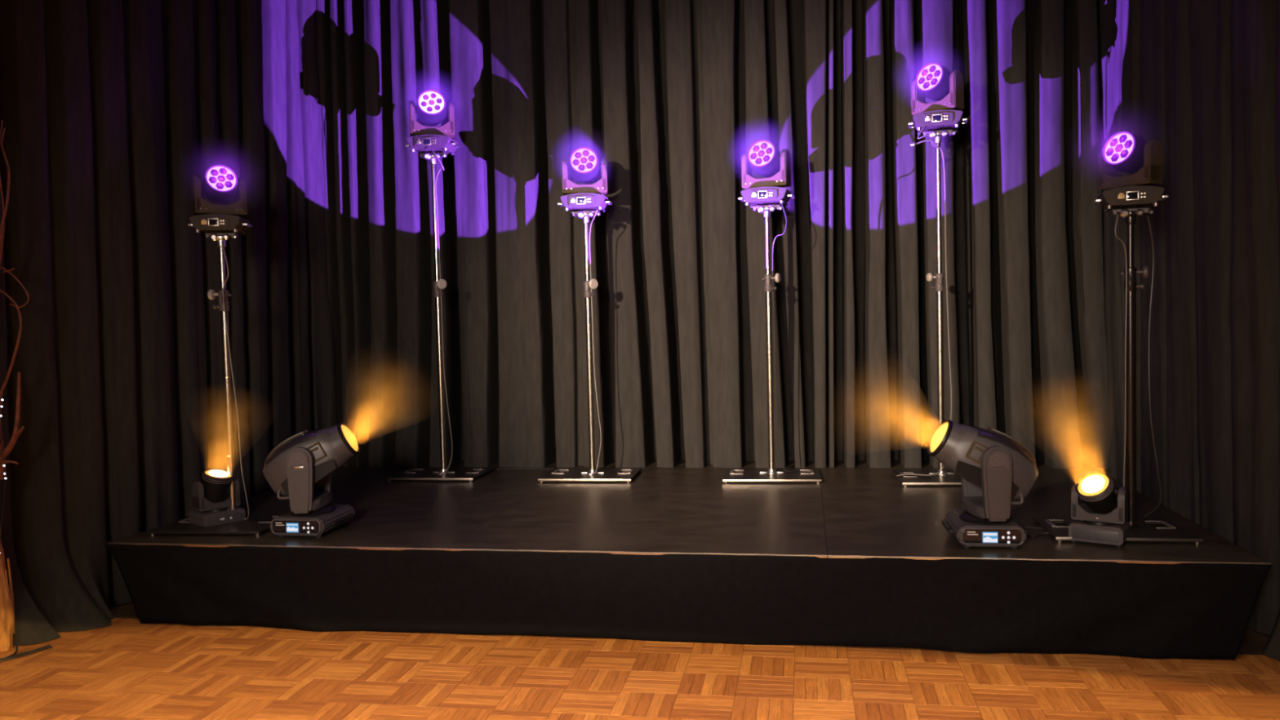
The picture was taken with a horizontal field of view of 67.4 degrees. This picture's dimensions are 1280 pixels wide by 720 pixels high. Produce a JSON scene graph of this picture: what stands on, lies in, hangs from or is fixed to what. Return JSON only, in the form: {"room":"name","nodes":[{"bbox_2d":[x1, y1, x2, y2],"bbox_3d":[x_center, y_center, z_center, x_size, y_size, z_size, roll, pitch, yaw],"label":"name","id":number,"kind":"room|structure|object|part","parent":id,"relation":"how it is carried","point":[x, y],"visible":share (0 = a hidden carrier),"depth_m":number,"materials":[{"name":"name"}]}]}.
{"room":"event venue","nodes":[
{"label":"event venue","id":0,"kind":"room"},
{"bbox_2d":[0,602,1279,719],"bbox_3d":[-0.351,1.520,3.690,9.600,0.042,10.600,-1,3,10],"label":"floor","id":1,"kind":"structure","parent":0,"point":[127,668],"depth_m":4.38,"materials":[{"name":"wood"}]},
{"bbox_2d":[0,644,17,659],"bbox_3d":[-3.289,1.508,4.843,0.131,0.022,0.371,0,3,26],"label":"cable","id":2,"kind":"object","parent":1,"relation":"on","point":[16,645],"visible":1,"depth_m":4.93,"materials":[{"name":"grey plastic"}]},
{"bbox_2d":[0,120,29,651],"bbox_3d":[-3.385,0.152,4.944,0.516,2.732,0.264,-2,3,-20],"label":"bundle","id":3,"kind":"object","parent":1,"relation":"on","point":[6,597],"visible":0.98,"depth_m":4.94,"materials":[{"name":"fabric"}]},
{"bbox_2d":[0,394,6,542],"bbox_3d":[-3.255,0.764,4.873,0.105,1.493,0.029,-1,3,10],"label":"string","id":4,"kind":"object","parent":3,"relation":"attached to","point":[2,399],"visible":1,"depth_m":4.87,"materials":[{"name":"grey"}]},
{"bbox_2d":[0,644,50,658],"bbox_3d":[-3.248,1.508,4.896,0.405,0.014,0.114,-3,3,-27],"label":"cable","id":5,"kind":"object","parent":1,"relation":"on","point":[44,646],"visible":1,"depth_m":4.94,"materials":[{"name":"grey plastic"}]},
{"bbox_2d":[0,645,52,662],"bbox_3d":[-3.292,1.512,4.839,0.557,0.014,0.122,-3,3,-26],"label":"cable","id":6,"kind":"object","parent":1,"relation":"on","point":[48,647],"visible":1,"depth_m":4.90,"materials":[{"name":"grey plastic"}]},
{"bbox_2d":[0,0,337,645],"bbox_3d":[-3.475,-0.990,5.646,1.114,4.946,5.478,0,3,23],"label":"curtain","id":7,"kind":"object","parent":1,"relation":"on","point":[110,110],"visible":0.74,"depth_m":5.96,"materials":[{"name":"black fabric"}]},
{"bbox_2d":[106,459,1272,659],"bbox_3d":[0.229,1.130,6.558,6.032,0.456,3.419,-1,3,10],"label":"stage platform","id":8,"kind":"object","parent":1,"relation":"on","point":[855,557],"visible":0.95,"depth_m":5.05,"materials":[{"name":"black laminate"}]},
{"bbox_2d":[146,235,287,536],"bbox_3d":[-2.518,0.133,5.780,0.694,1.752,0.536,-1,3,7],"label":"lighting stand","id":9,"kind":"object","parent":8,"relation":"on","point":[256,523],"visible":0.77,"depth_m":5.81,"materials":[{"name":"metal"}]},
{"bbox_3d":[-2.746,0.979,5.906,0.097,0.008,0.174,-1,3,7],"label":"hand hole frame","id":10,"kind":"part","parent":9,"relation":"part of","materials":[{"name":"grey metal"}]},
{"bbox_3d":[-2.578,-0.397,5.818,0.070,0.063,0.065,-1,3,7],"label":"knob","id":11,"kind":"part","parent":9,"relation":"part of","materials":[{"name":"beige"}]},
{"bbox_3d":[-2.563,-0.323,5.823,0.042,0.026,0.026,-1,3,1],"label":"lever","id":12,"kind":"part","parent":9,"relation":"part of","materials":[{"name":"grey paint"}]},
{"bbox_2d":[188,467,245,526],"bbox_3d":[-2.572,0.833,5.834,0.226,0.352,0.252,1,3,42],"label":"light","id":13,"kind":"object","parent":9,"relation":"on","point":[211,503],"visible":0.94,"depth_m":5.77,"materials":[{"name":"grey paint"}]},
{"bbox_3d":[-2.490,0.956,5.768,0.007,0.054,0.218,1,3,42],"label":"panel","id":14,"kind":"part","parent":13,"relation":"part of","materials":[{"name":"grey plastic"}]},
{"bbox_3d":[-2.497,0.986,5.821,0.690,0.012,0.530,-1,3,7],"label":"plate","id":15,"kind":"part","parent":9,"relation":"part of","materials":[{"name":"metal"}]},
{"bbox_2d":[187,164,252,240],"bbox_3d":[-2.536,-0.942,5.785,0.337,0.450,0.250,-2,3,-7],"label":"light","id":16,"kind":"object","parent":9,"relation":"attached to","point":[219,184],"visible":1,"depth_m":5.71,"materials":[{"name":"brown paint"}]},
{"bbox_2d":[200,219,206,224],"bbox_3d":[-2.574,-0.815,5.668,0.031,0.028,0.012,-2,3,-7],"label":"power socket","id":17,"kind":"object","parent":16,"relation":"attached to","point":[202,221],"depth_m":5.66,"materials":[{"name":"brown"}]},
{"bbox_3d":[-2.522,-0.815,5.675,0.058,0.045,0.007,-2,3,-7],"label":"display frame","id":18,"kind":"part","parent":16,"relation":"part of","materials":[{"name":"silver metal"}]},
{"bbox_3d":[-2.554,-0.740,5.771,0.045,0.048,0.053,0,3,21],"label":"wing knob","id":19,"kind":"part","parent":16,"relation":"part of","materials":[{"name":"silver metal"}]},
{"bbox_3d":[-2.519,-0.818,5.681,0.172,0.062,0.009,-2,3,-7],"label":"panel","id":20,"kind":"part","parent":16,"relation":"part of","materials":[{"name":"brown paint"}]},
{"bbox_3d":[-2.490,-0.742,5.783,0.036,0.037,0.054,-2,3,-7],"label":"wing knob","id":21,"kind":"part","parent":16,"relation":"part of","materials":[{"name":"silver metal"}]},
{"bbox_3d":[-2.381,-0.817,5.820,0.028,0.012,0.129,-2,3,-7],"label":"handle","id":22,"kind":"part","parent":16,"relation":"part of","materials":[{"name":"silver metal"}]},
{"bbox_2d":[221,240,248,518],"bbox_3d":[-2.445,0.129,5.797,0.095,1.688,0.050,-3,3,-29],"label":"cable","id":23,"kind":"object","parent":9,"relation":"hanging from","point":[222,241],"visible":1,"depth_m":5.79,"materials":[{"name":"grey plastic"}]},
{"bbox_3d":[-2.027,1.023,5.261,1.996,0.015,0.016,-1,3,10],"label":"edge trim","id":24,"kind":"part","parent":8,"relation":"part of","materials":[{"name":"silver metal"}]},
{"bbox_2d":[262,422,360,537],"bbox_3d":[-1.897,0.684,5.604,0.534,0.637,0.480,-2,3,-3],"label":"light","id":25,"kind":"object","parent":8,"relation":"on","point":[301,467],"visible":1,"depth_m":5.45,"materials":[{"name":"grey plastic"}]},
{"bbox_2d":[286,524,297,531],"bbox_3d":[-1.965,0.948,5.423,0.068,0.040,0.001,-1,3,10],"label":"display screen","id":26,"kind":"object","parent":25,"relation":"attached to","point":[290,527],"depth_m":5.42,"materials":[{"name":"blue glass"}]},
{"bbox_3d":[-1.946,0.944,5.426,0.304,0.088,0.010,-1,3,10],"label":"panel frame","id":27,"kind":"part","parent":25,"relation":"part of","materials":[{"name":"grey paint"}]},
{"bbox_3d":[-1.946,0.944,5.426,0.280,0.071,0.006,-1,3,10],"label":"control panel","id":28,"kind":"part","parent":25,"relation":"part of","materials":[{"name":"black plastic"}]},
{"bbox_3d":[-1.908,0.675,5.399,0.140,0.372,0.062,-2,3,-3],"label":"arm","id":29,"kind":"part","parent":25,"relation":"part of","materials":[{"name":"grey plastic"}]},
{"bbox_3d":[-1.848,0.530,5.447,0.112,0.094,0.016,-30,4,-3],"label":"panel","id":30,"kind":"part","parent":25,"relation":"part of","materials":[{"name":"beige paint"}]},
{"bbox_3d":[-1.926,0.659,5.768,0.140,0.372,0.062,-2,3,-3],"label":"arm","id":31,"kind":"part","parent":25,"relation":"part of","materials":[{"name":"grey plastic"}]},
{"bbox_3d":[-1.736,0.930,5.595,0.030,0.022,0.240,-1,3,10],"label":"handle","id":32,"kind":"part","parent":25,"relation":"part of","materials":[{"name":"black plastic"}]},
{"bbox_3d":[-1.741,0.965,6.925,1.998,0.050,3.348,-1,3,10],"label":"deck panel","id":33,"kind":"part","parent":8,"relation":"part of","materials":[{"name":"black laminate"}]},
{"bbox_2d":[315,0,555,467],"bbox_3d":[-1.754,-1.368,8.143,2.081,4.499,0.587,-1,3,10],"label":"stage curtain","id":34,"kind":"object","parent":8,"relation":"on","point":[485,58],"visible":0.91,"depth_m":8.02,"materials":[{"name":"black fabric"}]},
{"bbox_2d":[385,155,494,482],"bbox_3d":[-1.580,-0.331,7.455,0.694,2.482,0.536,-1,3,10],"label":"lighting stand","id":35,"kind":"object","parent":8,"relation":"on","point":[424,473],"visible":0.99,"depth_m":7.43,"materials":[{"name":"metal"}]},
{"bbox_3d":[-1.794,0.879,7.609,0.097,0.008,0.174,-1,3,10],"label":"hand hole frame","id":36,"kind":"part","parent":35,"relation":"part of","materials":[{"name":"grey metal"}]},
{"bbox_2d":[404,89,460,159],"bbox_3d":[-1.599,-1.794,7.370,0.392,0.520,0.288,-1,3,4],"label":"light","id":37,"kind":"object","parent":35,"relation":"attached to","point":[431,108],"visible":0.99,"depth_m":7.29,"materials":[{"name":"brown paint"}]},
{"bbox_3d":[-1.610,-1.647,7.240,0.068,0.052,0.008,-1,3,4],"label":"display frame","id":38,"kind":"part","parent":37,"relation":"part of","materials":[{"name":"silver metal"}]},
{"bbox_3d":[-1.629,-1.560,7.362,0.056,0.055,0.064,-1,3,4],"label":"wing knob","id":39,"kind":"part","parent":37,"relation":"part of","materials":[{"name":"silver metal"}]},
{"bbox_3d":[-1.605,-1.651,7.247,0.200,0.072,0.010,-1,3,4],"label":"panel","id":40,"kind":"part","parent":37,"relation":"part of","materials":[{"name":"brown paint"}]},
{"bbox_3d":[-1.415,-1.649,7.373,0.032,0.014,0.150,-1,3,4],"label":"handle","id":41,"kind":"part","parent":37,"relation":"part of","materials":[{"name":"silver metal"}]},
{"bbox_3d":[-1.535,-0.583,7.391,0.078,0.077,0.067,-3,3,-39],"label":"knob","id":42,"kind":"part","parent":35,"relation":"part of","materials":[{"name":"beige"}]},
{"bbox_3d":[-1.550,0.886,7.512,0.690,0.012,0.530,-1,3,10],"label":"plate","id":43,"kind":"part","parent":35,"relation":"part of","materials":[{"name":"metal"}]},
{"bbox_2d":[431,149,453,473],"bbox_3d":[-1.505,-0.355,7.327,0.091,2.467,0.178,-2,3,-13],"label":"cable","id":44,"kind":"object","parent":35,"relation":"attached to","point":[442,168],"visible":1,"depth_m":7.41,"materials":[{"name":"grey plastic"}]},
{"bbox_3d":[-1.287,0.871,7.522,0.097,0.008,0.174,-1,3,10],"label":"hand hole frame","id":45,"kind":"part","parent":35,"relation":"part of","materials":[{"name":"grey metal"}]},
{"bbox_2d":[493,468,553,470],"bbox_3d":[-0.910,0.872,7.694,0.756,0.023,0.104,-1,3,14],"label":"cable","id":46,"kind":"object","parent":8,"relation":"on","point":[495,468],"visible":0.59,"depth_m":7.74,"materials":[{"name":"grey plastic"}]},
{"bbox_2d":[537,213,641,483],"bbox_3d":[-0.393,-0.103,7.252,0.694,1.987,0.536,-1,3,9],"label":"lighting stand","id":47,"kind":"object","parent":8,"relation":"on","point":[571,473],"visible":0.99,"depth_m":7.23,"materials":[{"name":"metal"}]},
{"bbox_3d":[-0.616,0.860,7.390,0.097,0.008,0.174,-1,3,9],"label":"hand hole frame","id":48,"kind":"part","parent":47,"relation":"part of","materials":[{"name":"grey metal"}]},
{"bbox_2d":[557,147,612,218],"bbox_3d":[-0.414,-1.319,7.190,0.392,0.518,0.288,-1,3,7],"label":"light","id":49,"kind":"object","parent":47,"relation":"on","point":[584,165],"visible":0.99,"depth_m":7.11,"materials":[{"name":"brown paint"}]},
{"bbox_2d":[570,198,575,203],"bbox_3d":[-0.493,-1.173,7.068,0.036,0.033,0.014,-1,3,7],"label":"power socket","id":50,"kind":"object","parent":49,"relation":"attached to","point":[572,200],"depth_m":7.06,"materials":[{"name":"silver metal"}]},
{"bbox_3d":[-0.445,-1.086,7.183,0.056,0.055,0.064,-1,3,7],"label":"wing knob","id":51,"kind":"part","parent":49,"relation":"part of","materials":[{"name":"silver metal"}]},
{"bbox_3d":[-0.432,-1.173,7.061,0.068,0.052,0.008,-1,3,7],"label":"display frame","id":52,"kind":"part","parent":49,"relation":"part of","materials":[{"name":"silver metal"}]},
{"bbox_3d":[-0.427,-1.176,7.067,0.200,0.072,0.010,-1,3,7],"label":"panel","id":53,"kind":"part","parent":49,"relation":"part of","materials":[{"name":"brown paint"}]},
{"bbox_3d":[-0.366,-1.088,7.174,0.042,0.043,0.063,-1,3,7],"label":"wing knob","id":54,"kind":"part","parent":49,"relation":"part of","materials":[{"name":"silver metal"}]},
{"bbox_3d":[-0.369,0.867,7.298,0.690,0.012,0.530,-1,3,9],"label":"plate","id":55,"kind":"part","parent":47,"relation":"part of","materials":[{"name":"metal"}]},
{"bbox_3d":[-0.360,-0.569,7.191,0.078,0.077,0.067,-4,3,-40],"label":"knob","id":56,"kind":"part","parent":47,"relation":"part of","materials":[{"name":"beige"}]},
{"bbox_2d":[589,209,601,473],"bbox_3d":[-0.325,-0.128,7.174,0.110,1.965,0.063,1,3,41],"label":"cable","id":57,"kind":"object","parent":47,"relation":"attached to","point":[597,210],"visible":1,"depth_m":7.22,"materials":[{"name":"grey plastic"}]},
{"bbox_3d":[-0.106,0.851,7.313,0.097,0.008,0.174,-1,3,9],"label":"hand hole frame","id":58,"kind":"part","parent":47,"relation":"part of","materials":[{"name":"grey metal"}]},
{"bbox_3d":[-0.057,0.989,4.921,1.996,0.015,0.016,-1,3,10],"label":"edge trim","id":59,"kind":"part","parent":8,"relation":"part of","materials":[{"name":"silver metal"}]},
{"bbox_3d":[0.230,0.931,6.585,1.998,0.050,3.348,-1,3,10],"label":"deck panel","id":60,"kind":"part","parent":8,"relation":"part of","materials":[{"name":"black laminate"}]},
{"bbox_2d":[543,0,826,467],"bbox_3d":[0.370,-1.404,7.775,2.313,4.499,0.586,-1,3,10],"label":"stage curtain","id":61,"kind":"object","parent":8,"relation":"on","point":[673,95],"visible":0.93,"depth_m":7.69,"materials":[{"name":"black fabric"}]},
{"bbox_2d":[722,208,821,483],"bbox_3d":[0.947,-0.121,7.031,0.694,1.975,0.536,-1,3,8],"label":"lighting stand","id":62,"kind":"object","parent":8,"relation":"on","point":[771,473],"visible":1,"depth_m":7.04,"materials":[{"name":"metal"}]},
{"bbox_3d":[0.724,0.836,7.167,0.097,0.008,0.174,-1,3,8],"label":"hand hole frame","id":63,"kind":"part","parent":62,"relation":"part of","materials":[{"name":"grey metal"}]},
{"bbox_2d":[737,140,795,213],"bbox_3d":[0.919,-1.331,7.001,0.392,0.518,0.288,-1,3,17],"label":"light","id":64,"kind":"object","parent":62,"relation":"on","point":[764,157],"visible":1,"depth_m":6.92,"materials":[{"name":"brown paint"}]},
{"bbox_3d":[0.753,-1.181,7.067,0.032,0.014,0.150,-1,3,17],"label":"handle","id":65,"kind":"part","parent":64,"relation":"part of","materials":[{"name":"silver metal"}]},
{"bbox_2d":[751,192,756,197],"bbox_3d":[0.820,-1.186,6.895,0.036,0.033,0.014,-1,3,17],"label":"power socket","id":66,"kind":"object","parent":64,"relation":"attached to","point":[753,194],"depth_m":6.89,"materials":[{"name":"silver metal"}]},
{"bbox_3d":[0.886,-1.099,7.001,0.056,0.055,0.064,-1,3,17],"label":"wing knob","id":67,"kind":"part","parent":64,"relation":"part of","materials":[{"name":"silver metal"}]},
{"bbox_3d":[0.879,-1.185,6.877,0.068,0.052,0.008,-1,3,17],"label":"display frame","id":68,"kind":"part","parent":64,"relation":"part of","materials":[{"name":"silver metal"}]},
{"bbox_3d":[0.885,-1.189,6.882,0.200,0.072,0.010,-1,3,17],"label":"panel","id":69,"kind":"part","parent":64,"relation":"part of","materials":[{"name":"purple paint"}]},
{"bbox_3d":[0.963,-1.100,6.978,0.042,0.043,0.063,-1,3,17],"label":"wing knob","id":70,"kind":"part","parent":64,"relation":"part of","materials":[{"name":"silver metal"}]},
{"bbox_3d":[1.098,-1.185,6.964,0.032,0.014,0.150,-1,3,17],"label":"handle","id":71,"kind":"part","parent":64,"relation":"part of","materials":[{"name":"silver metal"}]},
{"bbox_3d":[0.972,0.843,7.077,0.690,0.012,0.530,-1,3,8],"label":"plate","id":72,"kind":"part","parent":62,"relation":"part of","materials":[{"name":"metal"}]},
{"bbox_3d":[0.988,-0.599,7.017,0.067,0.067,0.068,0,3,27],"label":"knob","id":73,"kind":"part","parent":62,"relation":"part of","materials":[{"name":"beige"}]},
{"bbox_2d":[772,204,808,472],"bbox_3d":[1.099,-0.150,7.083,0.134,1.961,0.339,0,3,31],"label":"cable","id":74,"kind":"object","parent":62,"relation":"attached to","point":[781,204],"visible":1,"depth_m":7.01,"materials":[{"name":"grey plastic"}]},
{"bbox_3d":[1.234,0.827,7.094,0.097,0.008,0.174,-1,3,8],"label":"hand hole frame","id":75,"kind":"part","parent":62,"relation":"part of","materials":[{"name":"grey metal"}]},
{"bbox_2d":[892,133,961,487],"bbox_3d":[2.139,-0.371,6.724,0.694,2.442,0.536,-1,3,7],"label":"lighting stand","id":76,"kind":"object","parent":8,"relation":"on","point":[944,477],"visible":0.77,"depth_m":6.80,"materials":[{"name":"metal"}]},
{"bbox_3d":[1.920,0.820,6.865,0.097,0.008,0.174,-1,3,7],"label":"hand hole frame","id":77,"kind":"part","parent":76,"relation":"part of","materials":[{"name":"grey metal"}]},
{"bbox_2d":[896,125,951,475],"bbox_3d":[1.995,-0.403,6.697,0.413,2.449,0.132,-2,3,-7],"label":"cable","id":78,"kind":"object","parent":76,"relation":"attached to","point":[924,126],"visible":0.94,"depth_m":6.76,"materials":[{"name":"grey plastic"}]},
{"bbox_2d":[909,139,938,148],"bbox_3d":[1.974,-1.496,6.657,0.205,0.053,0.053,-1,3,-1],"label":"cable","id":79,"kind":"object","parent":76,"relation":"attached to","point":[912,144],"visible":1,"depth_m":6.65,"materials":[{"name":"grey rubber"}]},
{"bbox_3d":[2.170,0.827,6.780,0.690,0.012,0.530,-1,3,7],"label":"plate","id":80,"kind":"part","parent":76,"relation":"part of","materials":[{"name":"metal"}]},
{"bbox_3d":[2.073,-0.587,6.814,0.067,0.059,0.060,-2,3,-4],"label":"knob","id":81,"kind":"part","parent":76,"relation":"part of","materials":[{"name":"beige"}]},
{"bbox_2d":[908,62,967,138],"bbox_3d":[2.094,-1.817,6.755,0.392,0.517,0.294,-1,3,17],"label":"light","id":82,"kind":"object","parent":76,"relation":"on","point":[934,82],"visible":0.99,"depth_m":6.67,"materials":[{"name":"brown paint"}]},
{"bbox_3d":[1.927,-1.667,6.822,0.032,0.014,0.150,-1,3,17],"label":"handle","id":83,"kind":"part","parent":82,"relation":"part of","materials":[{"name":"silver metal"}]},
{"bbox_2d":[924,115,930,120],"bbox_3d":[1.994,-1.672,6.649,0.036,0.033,0.014,-1,3,17],"label":"power socket","id":84,"kind":"object","parent":82,"relation":"attached to","point":[926,117],"depth_m":6.64,"materials":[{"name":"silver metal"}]},
{"bbox_3d":[2.060,-1.585,6.755,0.056,0.055,0.064,-1,3,17],"label":"wing knob","id":85,"kind":"part","parent":82,"relation":"part of","materials":[{"name":"silver metal"}]},
{"bbox_3d":[2.053,-1.671,6.631,0.068,0.052,0.008,-1,3,17],"label":"display frame","id":86,"kind":"part","parent":82,"relation":"part of","materials":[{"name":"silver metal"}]},
{"bbox_3d":[2.060,-1.674,6.636,0.200,0.072,0.010,-1,3,17],"label":"panel","id":87,"kind":"part","parent":82,"relation":"part of","materials":[{"name":"purple paint"}]},
{"bbox_3d":[2.137,-1.586,6.732,0.042,0.043,0.063,-1,3,17],"label":"wing knob","id":88,"kind":"part","parent":82,"relation":"part of","materials":[{"name":"silver metal"}]},
{"bbox_3d":[2.272,-1.671,6.718,0.032,0.014,0.150,-1,3,17],"label":"handle","id":89,"kind":"part","parent":82,"relation":"part of","materials":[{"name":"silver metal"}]},
{"bbox_2d":[824,0,1110,468],"bbox_3d":[2.514,-1.442,7.429,2.223,4.499,0.636,-1,3,10],"label":"stage curtain","id":90,"kind":"object","parent":8,"relation":"on","point":[1024,226],"visible":0.94,"depth_m":7.33,"materials":[{"name":"black fabric"}]},
{"bbox_2d":[927,418,1038,549],"bbox_3d":[1.759,0.620,4.958,0.532,0.640,0.466,-1,3,3],"label":"light","id":91,"kind":"object","parent":8,"relation":"on","point":[995,469],"visible":1,"depth_m":4.81,"materials":[{"name":"grey plastic"}]},
{"bbox_3d":[1.610,0.872,5.014,0.030,0.022,0.240,-1,3,9],"label":"handle","id":92,"kind":"part","parent":91,"relation":"part of","materials":[{"name":"black plastic"}]},
{"bbox_3d":[1.787,0.595,5.130,0.140,0.372,0.062,-1,3,3],"label":"arm","id":93,"kind":"part","parent":91,"relation":"part of","materials":[{"name":"grey plastic"}]},
{"bbox_3d":[1.703,0.469,4.809,0.112,0.094,0.016,28,4,4],"label":"panel","id":94,"kind":"part","parent":91,"relation":"part of","materials":[{"name":"beige paint"}]},
{"bbox_2d":[982,533,997,542],"bbox_3d":[1.745,0.885,4.783,0.068,0.046,0.001,-1,3,9],"label":"display screen","id":95,"kind":"object","parent":91,"relation":"attached to","point":[987,537],"depth_m":4.78,"materials":[{"name":"blue glass"}]},
{"bbox_3d":[1.756,0.880,4.788,0.304,0.088,0.010,-1,3,9],"label":"panel frame","id":96,"kind":"part","parent":91,"relation":"part of","materials":[{"name":"grey paint"}]},
{"bbox_3d":[1.756,0.880,4.788,0.280,0.071,0.006,-1,3,9],"label":"control panel","id":97,"kind":"part","parent":91,"relation":"part of","materials":[{"name":"black plastic"}]},
{"bbox_3d":[1.768,0.612,4.761,0.140,0.372,0.062,-1,3,3],"label":"arm","id":98,"kind":"part","parent":91,"relation":"part of","materials":[{"name":"grey plastic"}]},
{"bbox_3d":[1.962,0.866,4.960,0.030,0.022,0.240,-1,3,9],"label":"handle","id":99,"kind":"part","parent":91,"relation":"part of","materials":[{"name":"black plastic"}]},
{"bbox_2d":[1023,526,1044,529],"bbox_3d":[2.118,0.911,5.184,0.337,0.016,0.086,0,3,24],"label":"cable","id":100,"kind":"object","parent":8,"relation":"on","point":[1028,527],"visible":0.23,"depth_m":5.21,"materials":[{"name":"grey plastic"}]},
{"bbox_2d":[1026,532,1050,537],"bbox_3d":[2.100,0.917,5.047,0.260,0.017,0.113,0,3,26],"label":"cable","id":101,"kind":"object","parent":8,"relation":"on","point":[1040,533],"visible":0.48,"depth_m":5.05,"materials":[{"name":"grey plastic"}]},
{"bbox_3d":[2.200,0.897,6.244,1.998,0.050,3.348,-1,3,10],"label":"deck panel","id":102,"kind":"part","parent":8,"relation":"part of","materials":[{"name":"black laminate"}]},
{"bbox_3d":[1.914,0.955,4.581,1.996,0.015,0.016,-1,3,10],"label":"edge trim","id":103,"kind":"part","parent":8,"relation":"part of","materials":[{"name":"silver metal"}]},
{"bbox_2d":[1031,212,1203,544],"bbox_3d":[2.490,0.072,5.069,0.694,1.687,0.536,-1,3,10],"label":"lighting stand","id":104,"kind":"object","parent":8,"relation":"on","point":[1141,529],"visible":0.84,"depth_m":5.05,"materials":[{"name":"metal"}]},
{"bbox_3d":[2.267,0.885,5.205,0.097,0.008,0.174,-1,3,10],"label":"hand hole frame","id":105,"kind":"part","parent":104,"relation":"part of","materials":[{"name":"grey metal"}]},
{"bbox_2d":[1068,470,1129,547],"bbox_3d":[2.343,0.746,4.899,0.252,0.364,0.232,0,3,36],"label":"light","id":106,"kind":"object","parent":104,"relation":"on","point":[1104,518],"visible":0.99,"depth_m":4.84,"materials":[{"name":"grey paint"}]},
{"bbox_3d":[2.285,0.879,4.821,0.218,0.054,0.007,0,3,36],"label":"panel","id":107,"kind":"part","parent":106,"relation":"part of","materials":[{"name":"grey plastic"}]},
{"bbox_3d":[2.511,0.893,5.108,0.690,0.012,0.530,-1,3,10],"label":"plate","id":108,"kind":"part","parent":104,"relation":"part of","materials":[{"name":"metal"}]},
{"bbox_2d":[1114,214,1127,487],"bbox_3d":[2.508,0.063,5.010,0.100,1.632,0.035,-2,3,-19],"label":"cable","id":109,"kind":"object","parent":104,"relation":"attached to","point":[1117,219],"visible":0.79,"depth_m":5.02,"materials":[{"name":"grey plastic"}]},
{"bbox_2d":[1093,131,1168,217],"bbox_3d":[2.567,-0.967,5.027,0.338,0.444,0.269,0,3,20],"label":"light","id":110,"kind":"object","parent":104,"relation":"attached to","point":[1126,152],"visible":1,"depth_m":4.95,"materials":[{"name":"brown paint"}]},
{"bbox_3d":[2.425,-0.839,5.086,0.028,0.012,0.129,0,3,20],"label":"handle","id":111,"kind":"part","parent":110,"relation":"part of","materials":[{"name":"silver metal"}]},
{"bbox_2d":[1117,193,1124,199],"bbox_3d":[2.474,-0.843,4.934,0.031,0.028,0.012,0,3,20],"label":"power socket","id":112,"kind":"object","parent":110,"relation":"attached to","point":[1120,196],"depth_m":4.93,"materials":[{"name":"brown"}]},
{"bbox_3d":[2.538,-0.767,5.018,0.053,0.048,0.045,-4,3,-42],"label":"wing knob","id":113,"kind":"part","parent":110,"relation":"part of","materials":[{"name":"silver metal"}]},
{"bbox_3d":[2.523,-0.842,4.917,0.058,0.045,0.007,0,3,20],"label":"display frame","id":114,"kind":"part","parent":110,"relation":"part of","materials":[{"name":"silver metal"}]},
{"bbox_3d":[2.529,-0.845,4.921,0.172,0.062,0.009,0,3,20],"label":"panel","id":115,"kind":"part","parent":110,"relation":"part of","materials":[{"name":"brown paint"}]},
{"bbox_3d":[2.600,-0.769,4.999,0.036,0.037,0.054,0,3,20],"label":"wing knob","id":116,"kind":"part","parent":110,"relation":"part of","materials":[{"name":"silver metal"}]},
{"bbox_3d":[2.648,-0.772,4.981,0.024,0.032,0.054,0,3,20],"label":"wing knob","id":117,"kind":"part","parent":110,"relation":"part of","materials":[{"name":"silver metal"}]},
{"bbox_3d":[2.716,-0.842,4.980,0.028,0.012,0.129,0,3,20],"label":"handle","id":118,"kind":"part","parent":110,"relation":"part of","materials":[{"name":"silver metal"}]},
{"bbox_3d":[2.616,-0.386,5.032,0.042,0.026,0.026,0,3,32],"label":"lever","id":119,"kind":"part","parent":104,"relation":"part of","materials":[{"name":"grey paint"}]},
{"bbox_3d":[2.625,-0.461,5.022,0.067,0.067,0.068,0,3,32],"label":"knob","id":120,"kind":"part","parent":104,"relation":"part of","materials":[{"name":"grey paint"}]},
{"bbox_2d":[1143,216,1161,517],"bbox_3d":[2.722,0.056,5.083,0.082,1.615,0.193,0,3,23],"label":"cable","id":121,"kind":"object","parent":104,"relation":"attached to","point":[1148,217],"visible":1,"depth_m":5.06,"materials":[{"name":"grey plastic"}]},
{"bbox_3d":[2.774,0.877,5.118,0.097,0.008,0.174,-1,3,10],"label":"hand hole frame","id":122,"kind":"part","parent":104,"relation":"part of","materials":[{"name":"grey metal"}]},
{"bbox_2d":[1099,0,1279,660],"bbox_3d":[3.127,-1.108,4.615,0.468,4.946,5.252,-1,3,10],"label":"curtain","id":123,"kind":"object","parent":1,"relation":"on","point":[1200,78],"visible":0.76,"depth_m":5.32,"materials":[{"name":"black fabric"}]}
]}

